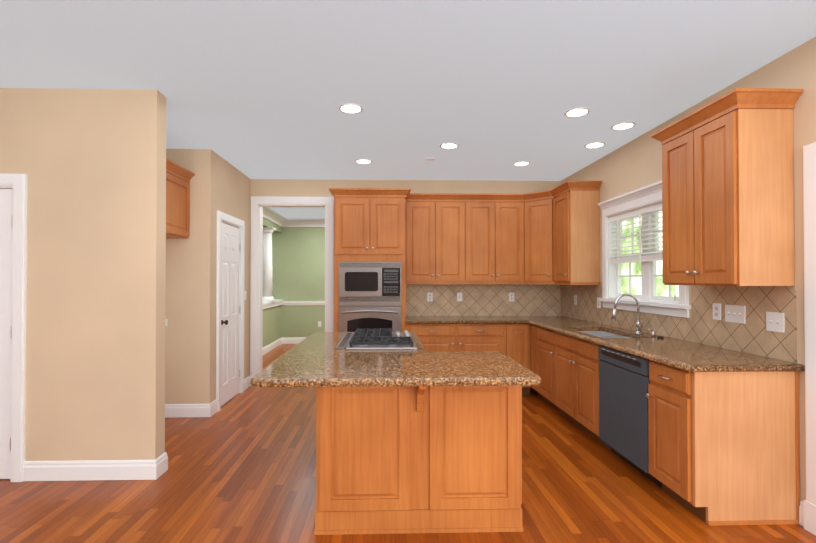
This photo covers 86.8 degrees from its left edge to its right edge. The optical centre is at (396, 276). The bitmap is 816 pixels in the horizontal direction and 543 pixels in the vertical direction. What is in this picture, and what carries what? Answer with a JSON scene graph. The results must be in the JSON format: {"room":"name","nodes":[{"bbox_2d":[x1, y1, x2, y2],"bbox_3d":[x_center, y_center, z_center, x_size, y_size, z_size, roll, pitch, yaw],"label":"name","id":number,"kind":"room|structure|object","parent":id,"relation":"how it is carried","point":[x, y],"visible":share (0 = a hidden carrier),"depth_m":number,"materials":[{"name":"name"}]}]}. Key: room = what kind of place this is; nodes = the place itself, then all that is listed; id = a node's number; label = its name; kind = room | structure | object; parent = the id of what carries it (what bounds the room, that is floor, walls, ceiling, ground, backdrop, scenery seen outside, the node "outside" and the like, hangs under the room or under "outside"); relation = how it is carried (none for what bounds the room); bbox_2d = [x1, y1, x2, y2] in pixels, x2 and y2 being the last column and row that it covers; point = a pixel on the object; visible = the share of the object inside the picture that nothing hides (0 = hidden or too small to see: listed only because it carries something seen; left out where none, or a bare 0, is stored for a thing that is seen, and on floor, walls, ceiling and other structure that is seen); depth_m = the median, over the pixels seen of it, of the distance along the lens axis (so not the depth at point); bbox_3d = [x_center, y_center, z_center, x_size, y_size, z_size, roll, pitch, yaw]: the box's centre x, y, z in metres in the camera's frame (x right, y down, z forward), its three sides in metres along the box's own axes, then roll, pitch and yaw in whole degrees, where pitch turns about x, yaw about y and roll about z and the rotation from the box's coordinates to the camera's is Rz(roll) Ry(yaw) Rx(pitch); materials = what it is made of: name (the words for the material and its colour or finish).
{"room":"kitchen","nodes":[
{"label":"kitchen","id":0,"kind":"room"},
{"bbox_2d":[0,88,165,460],"bbox_3d":[-3.332,0.050,3.059,3.277,2.740,0.130,0,-1,-2],"label":"wall","id":1,"kind":"structure","parent":0,"point":[91,163],"depth_m":3.03,"materials":[{"name":"beige paint"}]},
{"bbox_2d":[0,189,12,478],"bbox_3d":[-3.043,0.399,3.021,0.742,2.025,0.045,0,-1,-2],"label":"closet door","id":2,"kind":"structure","parent":1,"relation":"in","point":[6,204],"depth_m":3.02,"materials":[{"name":"white wood"}]},
{"bbox_2d":[0,174,26,481],"bbox_3d":[-3.049,0.352,3.052,0.930,2.135,0.154,0,-1,-2],"label":"door frame","id":3,"kind":"structure","parent":1,"relation":"attached to","point":[16,184],"depth_m":2.99,"materials":[{"name":"white wood"}]},
{"bbox_2d":[23,456,160,480],"bbox_3d":[-2.130,1.351,3.017,0.908,0.133,0.036,0,-1,-2],"label":"baseboard","id":4,"kind":"structure","parent":1,"relation":"attached to","point":[89,470],"depth_m":3.00,"materials":[{"name":"white wood"}]},
{"bbox_2d":[161,452,167,473],"bbox_3d":[-1.926,1.352,3.148,0.493,0.133,0.036,0,-1,-2],"label":"baseboard","id":5,"kind":"structure","parent":1,"relation":"attached to","point":[164,458],"depth_m":3.12,"materials":[{"name":"white wood"}]},
{"bbox_2d":[165,149,197,403],"bbox_3d":[-2.382,0.062,4.465,0.690,2.740,0.130,0,-1,-2],"label":"wall","id":6,"kind":"structure","parent":0,"point":[181,330],"depth_m":4.38,"materials":[{"name":"beige paint"}]},
{"bbox_2d":[166,158,194,238],"bbox_3d":[-2.387,-0.725,3.805,0.679,0.662,1.197,0,-1,-2],"label":"upper cabinet","id":7,"kind":"object","parent":6,"relation":"attached to","point":[178,178],"visible":0.12,"depth_m":4.14,"materials":[{"name":"brown wood"}]},
{"bbox_2d":[165,402,212,417],"bbox_3d":[-2.318,1.363,4.392,0.856,0.133,0.036,0,-1,-2],"label":"baseboard","id":8,"kind":"structure","parent":6,"relation":"attached to","point":[171,410],"depth_m":4.38,"materials":[{"name":"white wood"}]},
{"bbox_2d":[197,149,249,403],"bbox_3d":[-1.988,0.068,5.066,0.130,2.740,1.310,0,-1,-2],"label":"wall","id":9,"kind":"structure","parent":0,"point":[223,185],"depth_m":4.45,"materials":[{"name":"beige paint"}]},
{"bbox_2d":[216,210,244,411],"bbox_3d":[-1.974,0.369,4.998,0.154,2.135,0.850,0,-1,-2],"label":"door frame","id":10,"kind":"structure","parent":9,"relation":"attached to","point":[225,218],"depth_m":4.81,"materials":[{"name":"white wood"}]},
{"bbox_2d":[221,222,240,405],"bbox_3d":[-1.913,0.416,5.005,0.108,2.025,0.662,0,-1,-2],"label":"pantry door","id":11,"kind":"structure","parent":9,"relation":"in","point":[230,306],"depth_m":4.99,"materials":[{"name":"white wood"}]},
{"bbox_2d":[244,376,250,390],"bbox_3d":[-1.929,1.373,5.564,0.016,0.133,0.291,0,-1,-2],"label":"baseboard","id":12,"kind":"structure","parent":9,"relation":"attached to","point":[247,384],"depth_m":5.56,"materials":[{"name":"white wood"}]},
{"bbox_2d":[262,218,324,347],"bbox_3d":[-1.573,0.091,7.693,6.420,2.740,3.920,0,-1,-2],"label":"wall","id":13,"kind":"structure","parent":0,"point":[298,263],"depth_m":9.51,"materials":[{"name":"green paint"}]},
{"bbox_2d":[263,227,275,301],"bbox_3d":[-2.567,-0.239,8.579,0.280,1.463,0.280,0,-1,-2],"label":"column","id":14,"kind":"structure","parent":13,"relation":"on","point":[267,268],"depth_m":8.50,"materials":[{"name":"white"}]},
{"bbox_2d":[262,207,286,355],"bbox_3d":[-2.516,0.091,7.772,0.320,2.736,3.150,0,-1,-2],"label":"trim","id":15,"kind":"structure","parent":13,"relation":"attached to","point":[269,214],"depth_m":8.68,"materials":[{"name":"white wood"}]},
{"bbox_2d":[286,218,324,343],"bbox_3d":[-0.631,0.107,9.483,4.180,2.736,0.130,0,-1,-2],"label":"trim","id":16,"kind":"structure","parent":13,"relation":"attached to","point":[290,222],"depth_m":9.48,"materials":[{"name":"white wood"}]},
{"bbox_2d":[250,179,560,261],"bbox_3d":[0.140,0.074,5.843,4.426,2.740,0.130,0,-1,-2],"label":"wall","id":17,"kind":"structure","parent":0,"point":[294,187],"depth_m":5.79,"materials":[{"name":"beige paint"}]},
{"bbox_2d":[250,196,333,377],"bbox_3d":[-1.385,0.191,5.801,1.095,2.505,0.182,0,-1,-2],"label":"door frame","id":18,"kind":"structure","parent":17,"relation":"attached to","point":[257,202],"depth_m":5.72,"materials":[{"name":"white wood"}]},
{"bbox_2d":[405,193,456,283],"bbox_3d":[0.516,-0.485,5.616,0.834,1.110,0.347,0,-1,-2],"label":"upper cabinet","id":19,"kind":"object","parent":17,"relation":"attached to","point":[430,218],"depth_m":5.44,"materials":[{"name":"brown wood"}]},
{"bbox_2d":[406,284,561,315],"bbox_3d":[1.144,0.301,5.798,2.100,0.456,0.007,0,-1,-2],"label":"tile backsplash","id":20,"kind":"structure","parent":17,"relation":"attached to","point":[477,299],"depth_m":5.80,"materials":[{"name":"beige tile"}]},
{"bbox_2d":[427,293,432,300],"bbox_3d":[0.449,0.274,5.774,0.072,0.117,0.007,0,-1,-2],"label":"electrical outlet","id":21,"kind":"object","parent":20,"relation":"attached to","point":[429,296],"visible":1,"depth_m":5.77,"materials":[{"name":"white plastic"}]},
{"bbox_2d":[457,293,461,300],"bbox_3d":[0.849,0.274,5.781,0.072,0.117,0.014,0,-1,-2],"label":"light switch","id":22,"kind":"object","parent":20,"relation":"attached to","point":[459,296],"visible":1,"depth_m":5.78,"materials":[{"name":"white plastic"}]},
{"bbox_2d":[509,293,513,300],"bbox_3d":[1.548,0.274,5.803,0.072,0.117,0.007,0,-1,-2],"label":"electrical outlet","id":23,"kind":"object","parent":20,"relation":"attached to","point":[511,296],"visible":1,"depth_m":5.80,"materials":[{"name":"white plastic"}]},
{"bbox_2d":[457,193,520,283],"bbox_3d":[1.235,-0.485,5.611,0.877,1.110,0.394,0,-1,-2],"label":"upper cabinet","id":24,"kind":"object","parent":17,"relation":"attached to","point":[488,225],"depth_m":5.46,"materials":[{"name":"brown wood"}]},
{"bbox_2d":[521,190,548,284],"bbox_3d":[1.894,-0.486,5.487,0.673,1.110,0.677,0,-1,-2],"label":"upper cabinet","id":25,"kind":"object","parent":17,"relation":"attached to","point":[535,205],"depth_m":5.37,"materials":[{"name":"brown wood"}]},
{"bbox_2d":[0,344,815,542],"bbox_3d":[-1.091,1.457,3.872,8.200,0.060,12.500,0,-1,-2],"label":"floor","id":26,"kind":"structure","parent":0,"point":[241,467],"depth_m":2.77,"materials":[{"name":"brown wood"}]},
{"bbox_2d":[329,188,410,331],"bbox_3d":[-0.324,0.200,5.427,0.973,2.482,0.669,0,-1,-2],"label":"tall cabinet","id":27,"kind":"object","parent":26,"relation":"on","point":[369,224],"visible":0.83,"depth_m":5.15,"materials":[{"name":"brown wood"}]},
{"bbox_2d":[339,306,400,331],"bbox_3d":[-0.323,0.702,5.376,0.745,0.680,0.646,0,-1,-2],"label":"wall oven","id":28,"kind":"object","parent":27,"relation":"in","point":[353,318],"visible":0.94,"depth_m":5.11,"materials":[{"name":"silver metal"}]},
{"bbox_2d":[339,262,400,305],"bbox_3d":[-0.323,0.093,5.386,0.745,0.530,0.538,0,-1,-2],"label":"built-in microwave","id":29,"kind":"object","parent":27,"relation":"in","point":[369,283],"visible":1,"depth_m":5.12,"materials":[{"name":"silver metal"}]},
{"bbox_2d":[314,386,522,534],"bbox_3d":[0.129,0.980,2.633,1.154,0.872,0.510,0,-1,-2],"label":"base cabinet","id":30,"kind":"object","parent":26,"relation":"on","point":[416,459],"visible":0.67,"depth_m":2.36,"materials":[{"name":"brown wood"}]},
{"bbox_2d":[250,332,540,386],"bbox_3d":[-0.022,0.526,3.063,1.445,0.041,1.930,0,-1,-2],"label":"countertop","id":31,"kind":"structure","parent":30,"relation":"on","point":[316,359],"depth_m":2.34,"materials":[{"name":"stone"}]},
{"bbox_2d":[336,328,417,349],"bbox_3d":[-0.149,0.482,3.416,0.570,0.052,0.880,0,-1,-2],"label":"gas cooktop","id":32,"kind":"object","parent":31,"relation":"in","point":[376,339],"visible":1,"depth_m":3.13,"materials":[{"name":"silver metal"}]},
{"bbox_2d":[406,324,513,359],"bbox_3d":[0.736,1.006,5.469,1.268,0.872,0.627,0,-1,-2],"label":"base cabinet","id":33,"kind":"object","parent":26,"relation":"on","point":[512,341],"depth_m":5.16,"materials":[{"name":"brown wood"}]},
{"bbox_2d":[406,316,525,323],"bbox_3d":[0.823,0.547,5.456,1.440,0.041,0.666,0,-1,-2],"label":"countertop","id":34,"kind":"structure","parent":33,"relation":"on","point":[409,319],"depth_m":5.22,"materials":[{"name":"stone"}]},
{"bbox_2d":[514,324,529,393],"bbox_3d":[1.400,1.006,5.487,0.354,0.872,0.627,0,-1,-2],"label":"base cabinet","id":35,"kind":"object","parent":26,"relation":"on","point":[521,332],"depth_m":5.18,"materials":[{"name":"brown wood"}]},
{"bbox_2d":[530,324,531,387],"bbox_3d":[1.874,1.006,5.500,0.711,0.872,0.627,0,-1,-2],"label":"base cabinet","id":36,"kind":"object","parent":26,"relation":"on","point":[530,324],"depth_m":5.20,"materials":[{"name":"brown wood"}]},
{"bbox_2d":[531,325,550,404],"bbox_3d":[1.937,0.999,4.725,0.627,0.872,0.663,0,-1,-2],"label":"base cabinet","id":37,"kind":"object","parent":26,"relation":"on","point":[540,337],"depth_m":4.82,"materials":[{"name":"brown wood"}]},
{"bbox_2d":[551,330,612,450],"bbox_3d":[1.956,0.993,4.028,0.627,0.872,0.994,0,-1,-2],"label":"base cabinet","id":38,"kind":"object","parent":26,"relation":"on","point":[575,385],"depth_m":3.94,"materials":[{"name":"brown wood"}]},
{"bbox_2d":[646,360,799,525],"bbox_3d":[1.992,0.981,2.677,0.627,0.872,0.414,0,-1,-2],"label":"base cabinet","id":39,"kind":"object","parent":26,"relation":"on","point":[724,448],"depth_m":2.47,"materials":[{"name":"brown wood"}]},
{"bbox_2d":[598,345,661,486],"bbox_3d":[1.968,0.986,3.207,0.632,0.860,0.636,0,-1,-2],"label":"dishwasher","id":40,"kind":"object","parent":39,"relation":"in","point":[624,381],"visible":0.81,"depth_m":3.13,"materials":[{"name":"black metal"}]},
{"bbox_2d":[526,316,804,371],"bbox_3d":[1.934,0.615,4.124,0.666,0.199,3.388,0,-1,-2],"label":"countertop","id":41,"kind":"structure","parent":39,"relation":"on","point":[686,355],"depth_m":2.99,"materials":[{"name":"stone"}]},
{"bbox_2d":[611,293,642,333],"bbox_3d":[2.067,0.332,3.851,0.278,0.360,0.108,0,-1,-2],"label":"faucet","id":42,"kind":"object","parent":41,"relation":"on","point":[639,324],"visible":1,"depth_m":3.87,"materials":[{"name":"silver metal"}]},
{"bbox_2d":[0,0,815,218],"bbox_3d":[-1.091,-1.343,3.897,8.200,0.060,12.500,0,-1,-2],"label":"ceiling","id":43,"kind":"structure","parent":0,"point":[266,89],"depth_m":2.76,"materials":[{"name":"white paint"}]},
{"bbox_2d":[339,103,362,113],"bbox_3d":[-0.357,-1.313,3.376,0.192,0.008,0.192,0,-1,-2],"label":"recessed light","id":44,"kind":"object","parent":43,"relation":"in","point":[351,108],"visible":1,"depth_m":3.36,"materials":[{"name":"white"}]},
{"bbox_2d":[355,159,371,163],"bbox_3d":[-0.372,-1.300,4.876,0.192,0.008,0.192,0,-1,-2],"label":"recessed light","id":45,"kind":"object","parent":43,"relation":"in","point":[363,161],"visible":0.88,"depth_m":4.86,"materials":[{"name":"white"}]},
{"bbox_2d":[440,142,458,148],"bbox_3d":[0.528,-1.304,4.310,0.192,0.008,0.192,0,-1,-2],"label":"recessed light","id":46,"kind":"object","parent":43,"relation":"in","point":[450,145],"visible":1,"depth_m":4.28,"materials":[{"name":"white"}]},
{"bbox_2d":[513,161,529,165],"bbox_3d":[1.441,-1.299,4.964,0.192,0.008,0.192,0,-1,-2],"label":"recessed light","id":47,"kind":"object","parent":43,"relation":"in","point":[521,163],"visible":0.98,"depth_m":4.94,"materials":[{"name":"white"}]},
{"bbox_2d":[564,107,589,116],"bbox_3d":[1.446,-1.312,3.454,0.192,0.008,0.192,0,-1,-2],"label":"recessed light","id":48,"kind":"object","parent":43,"relation":"in","point":[578,112],"visible":0.94,"depth_m":3.44,"materials":[{"name":"white"}]},
{"bbox_2d":[584,142,604,147],"bbox_3d":[1.969,-1.305,4.288,0.192,0.008,0.192,0,-1,-2],"label":"recessed light","id":49,"kind":"object","parent":43,"relation":"in","point":[594,144],"visible":0.98,"depth_m":4.28,"materials":[{"name":"white"}]},
{"bbox_2d":[611,122,635,129],"bbox_3d":[1.974,-1.309,3.758,0.192,0.008,0.192,0,-1,-2],"label":"recessed light","id":50,"kind":"object","parent":43,"relation":"in","point":[622,125],"visible":0.98,"depth_m":3.74,"materials":[{"name":"white"}]},
{"bbox_2d":[561,37,815,500],"bbox_3d":[2.396,0.039,1.832,0.130,2.740,8.010,0,-1,-2],"label":"wall","id":51,"kind":"structure","parent":0,"point":[633,165],"depth_m":2.56,"materials":[{"name":"beige paint"}]},
{"bbox_2d":[549,181,600,284],"bbox_3d":[2.045,-0.490,5.024,0.395,1.110,0.506,0,-1,-2],"label":"upper cabinet","id":52,"kind":"object","parent":51,"relation":"attached to","point":[550,237],"depth_m":4.78,"materials":[{"name":"brown wood"}]},
{"bbox_2d":[598,180,690,317],"bbox_3d":[2.306,-0.237,4.033,0.192,1.130,1.350,0,-1,-2],"label":"window","id":53,"kind":"structure","parent":51,"relation":"in","point":[649,300],"depth_m":4.07,"materials":[{"name":"white wood"}]},
{"bbox_2d":[610,203,675,300],"bbox_3d":[2.296,-0.213,4.032,0.061,0.832,1.100,0,-1,-2],"label":"window blind","id":54,"kind":"object","parent":53,"relation":"attached to","point":[640,258],"visible":0.65,"depth_m":4.08,"materials":[{"name":"white plastic"}]},
{"bbox_2d":[558,282,796,362],"bbox_3d":[2.265,0.286,4.162,0.006,0.456,3.339,0,-1,-2],"label":"tile backsplash","id":55,"kind":"structure","parent":51,"relation":"attached to","point":[752,335],"depth_m":3.06,"materials":[{"name":"beige tile"}]},
{"bbox_2d":[597,297,600,307],"bbox_3d":[2.242,0.290,4.782,0.007,0.117,0.072,0,-1,-2],"label":"electrical outlet","id":56,"kind":"object","parent":55,"relation":"attached to","point":[598,304],"visible":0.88,"depth_m":4.78,"materials":[{"name":"white plastic"}]},
{"bbox_2d":[713,303,720,319],"bbox_3d":[2.287,0.250,3.082,0.007,0.117,0.072,0,-1,-2],"label":"electrical outlet","id":57,"kind":"object","parent":55,"relation":"attached to","point":[716,311],"visible":1,"depth_m":3.07,"materials":[{"name":"white plastic"}]},
{"bbox_2d":[725,305,745,323],"bbox_3d":[2.288,0.254,2.922,0.014,0.117,0.164,0,-1,-2],"label":"light switch","id":58,"kind":"object","parent":55,"relation":"attached to","point":[735,313],"visible":1,"depth_m":2.92,"materials":[{"name":"white plastic"}]},
{"bbox_2d":[766,312,783,332],"bbox_3d":[2.296,0.276,2.622,0.014,0.117,0.118,0,-1,-2],"label":"light switch","id":59,"kind":"object","parent":55,"relation":"attached to","point":[774,321],"visible":1,"depth_m":2.62,"materials":[{"name":"white plastic"}]},
{"bbox_2d":[650,88,802,285],"bbox_3d":[2.106,-0.503,2.839,0.389,1.122,0.794,0,-1,-2],"label":"upper cabinet","id":60,"kind":"object","parent":51,"relation":"attached to","point":[728,189],"visible":1,"depth_m":2.52,"materials":[{"name":"brown wood"}]},
{"bbox_2d":[803,142,815,535],"bbox_3d":[2.379,0.334,1.891,0.160,2.150,1.085,0,-1,-2],"label":"door frame","id":61,"kind":"structure","parent":51,"relation":"attached to","point":[809,151],"depth_m":2.39,"materials":[{"name":"white wood"}]},
{"label":"outside","id":62,"kind":"structure","parent":0,"visible":0},
{"bbox_2d":[621,211,678,296],"bbox_3d":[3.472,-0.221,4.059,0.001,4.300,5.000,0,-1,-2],"label":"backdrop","id":63,"kind":"structure","parent":62,"point":[662,289],"depth_m":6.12,"materials":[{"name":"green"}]}
]}

